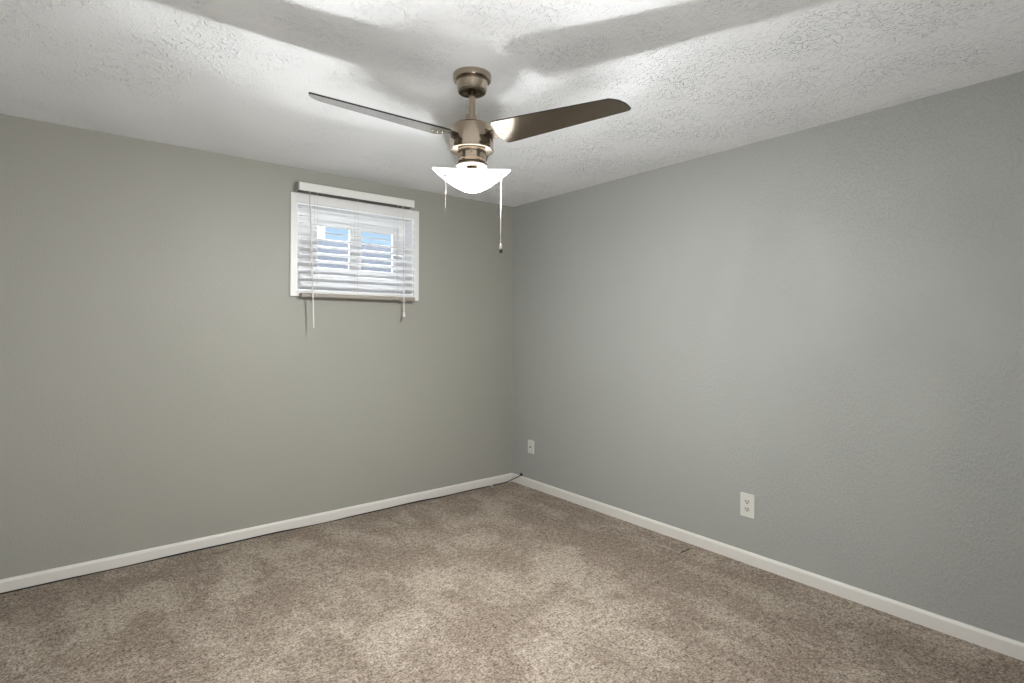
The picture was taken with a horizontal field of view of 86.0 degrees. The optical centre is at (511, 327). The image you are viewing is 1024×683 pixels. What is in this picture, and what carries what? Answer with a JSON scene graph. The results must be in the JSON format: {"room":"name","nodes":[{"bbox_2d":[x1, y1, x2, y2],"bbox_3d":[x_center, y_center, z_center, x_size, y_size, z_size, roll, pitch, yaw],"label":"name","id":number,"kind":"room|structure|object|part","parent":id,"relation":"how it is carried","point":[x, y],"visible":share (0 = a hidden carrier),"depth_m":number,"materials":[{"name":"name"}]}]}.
{"room":"empty basement bedroom","nodes":[
{"label":"empty basement bedroom","id":0,"kind":"room"},
{"bbox_2d":[0,114,512,578],"bbox_3d":[-1.452,0.124,3.360,3.960,2.200,0.180,0,0,-39],"label":"wall","id":1,"kind":"structure","parent":0,"point":[163,381],"depth_m":3.04,"materials":[{"name":"grey paint"}]},
{"bbox_2d":[0,473,522,594],"bbox_3d":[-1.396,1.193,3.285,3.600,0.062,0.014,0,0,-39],"label":"baseboard","id":2,"kind":"structure","parent":1,"relation":"attached to","point":[45,576],"depth_m":3.09,"materials":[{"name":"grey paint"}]},
{"bbox_2d":[290,192,418,300],"bbox_3d":[-1.053,-0.504,3.662,0.875,0.628,0.186,0,0,-39],"label":"window","id":3,"kind":"structure","parent":1,"relation":"in","point":[297,200],"depth_m":3.65,"materials":[{"name":"white paint"}]},
{"bbox_3d":[-1.184,-0.517,3.619,0.339,0.379,0.026,0,0,-39],"label":"sash","id":4,"kind":"part","parent":3,"relation":"part of","materials":[{"name":"white plastic"}]},
{"bbox_3d":[-1.091,-0.494,3.709,0.797,0.534,0.065,0,0,-39],"label":"frame","id":5,"kind":"part","parent":3,"relation":"part of","materials":[{"name":"white plastic"}]},
{"bbox_2d":[295,181,414,327],"bbox_3d":[-0.976,-0.434,3.538,0.792,0.877,0.106,0,0,-39],"label":"window blind","id":6,"kind":"object","parent":3,"relation":"attached to","point":[303,187],"visible":1,"depth_m":3.52,"materials":[{"name":"grey plastic"}]},
{"bbox_3d":[-1.207,-0.510,3.378,0.002,0.630,0.055,0,0,-39],"label":"ladder cord","id":7,"kind":"part","parent":6,"relation":"part of","materials":[{"name":"white fabric"}]},
{"bbox_3d":[-1.004,-0.509,3.542,0.002,0.630,0.055,0,0,-39],"label":"ladder cord","id":8,"kind":"part","parent":6,"relation":"part of","materials":[{"name":"white fabric"}]},
{"bbox_3d":[-0.980,-0.196,3.561,0.768,0.024,0.050,0,0,-39],"label":"rail","id":9,"kind":"part","parent":6,"relation":"part of","materials":[{"name":"white plastic"}]},
{"bbox_3d":[-0.786,-0.508,3.717,0.002,0.630,0.055,0,0,-39],"label":"ladder cord","id":10,"kind":"part","parent":6,"relation":"part of","materials":[{"name":"white fabric"}]},
{"bbox_3d":[-0.733,-0.463,3.704,0.012,0.720,0.018,0,0,-39],"label":"lift cord","id":11,"kind":"part","parent":6,"relation":"part of","materials":[{"name":"white fabric"}]},
{"bbox_3d":[-0.952,-0.516,3.842,0.303,0.379,0.026,0,0,-39],"label":"sash","id":12,"kind":"part","parent":3,"relation":"part of","materials":[{"name":"white plastic"}]},
{"bbox_2d":[0,0,1023,206],"bbox_3d":[-0.134,-1.045,1.733,3.960,0.150,4.360,0,0,-39],"label":"ceiling","id":13,"kind":"structure","parent":0,"point":[697,78],"depth_m":2.07,"materials":[{"name":"white paint"}]},
{"bbox_2d":[308,66,630,252],"bbox_3d":[-0.240,-0.624,2.024,0.975,0.692,1.062,0,0,-39],"label":"ceiling fan","id":14,"kind":"object","parent":13,"relation":"hanging from","point":[471,138],"visible":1,"depth_m":2.03,"materials":[{"name":"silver metal"}]},
{"bbox_3d":[-0.457,-0.740,1.918,0.502,0.050,0.144,0,0,-34],"label":"blade","id":15,"kind":"part","parent":14,"relation":"part of","materials":[{"name":"brown wood"}]},
{"bbox_3d":[-0.174,-0.738,2.475,0.144,0.050,0.502,0,0,-4],"label":"blade","id":16,"kind":"part","parent":14,"relation":"part of","materials":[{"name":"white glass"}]},
{"bbox_3d":[-0.130,-0.543,2.118,0.045,0.030,0.045,0,0,-39],"label":"bulb","id":17,"kind":"part","parent":14,"relation":"part of","materials":[{"name":"white glass"}]},
{"bbox_3d":[-0.047,-0.735,2.062,0.059,0.023,0.147,0,0,-44],"label":"blade arm","id":18,"kind":"part","parent":14,"relation":"part of","materials":[{"name":"silver metal"}]},
{"bbox_3d":[0.167,-0.737,1.952,0.502,0.050,0.144,0,0,26],"label":"blade","id":19,"kind":"part","parent":14,"relation":"part of","materials":[{"name":"brown wood"}]},
{"bbox_2d":[0,481,1023,682],"bbox_3d":[-0.145,1.290,1.733,3.960,0.120,4.360,0,0,-39],"label":"floor","id":20,"kind":"structure","parent":0,"point":[508,582],"depth_m":2.35,"materials":[{"name":"beige carpet"}]},
{"bbox_2d":[512,71,1023,642],"bbox_3d":[1.388,0.138,2.849,0.180,2.200,4.180,0,0,-39],"label":"wall","id":21,"kind":"structure","parent":0,"point":[823,324],"depth_m":2.65,"materials":[{"name":"grey paint"}]},
{"bbox_2d":[528,440,533,453],"bbox_3d":[0.142,0.920,4.234,0.017,0.100,0.069,0,0,-39],"label":"cable jack","id":22,"kind":"object","parent":21,"relation":"attached to","point":[530,442],"visible":1,"depth_m":4.23,"materials":[{"name":"grey plastic"}]},
{"bbox_2d":[740,492,754,518],"bbox_3d":[1.235,0.934,2.884,0.010,0.123,0.077,0,0,-39],"label":"electrical outlet","id":23,"kind":"object","parent":21,"relation":"attached to","point":[747,501],"visible":1,"depth_m":2.88,"materials":[{"name":"grey plastic"}]},
{"bbox_2d":[512,473,1023,660],"bbox_3d":[1.255,1.206,2.853,0.014,0.062,3.986,0,0,-39],"label":"baseboard","id":24,"kind":"structure","parent":21,"relation":"attached to","point":[986,639],"depth_m":2.61,"materials":[{"name":"grey paint"}]},
{"label":"outside","id":25,"kind":"structure","parent":0,"visible":0},
{"bbox_3d":[-9.031,-0.338,17.223,30.000,0.150,28.720,0,0,-39],"label":"ground","id":26,"kind":"structure","parent":25,"visible":0},
{"bbox_2d":[318,226,324,238],"bbox_3d":[-10.350,-3.619,11.470,11.300,6.400,6.800,0,0,-39],"label":"house","id":27,"kind":"structure","parent":26,"relation":"on","point":[320,229],"depth_m":12.48,"materials":[{"name":"white"}]},
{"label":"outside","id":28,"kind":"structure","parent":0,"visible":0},
{"bbox_2d":[317,238,391,271],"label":"wall","id":29,"kind":"structure","parent":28,"point":[320,243],"depth_m":4.67,"materials":[{"name":"grey concrete"}]}
]}

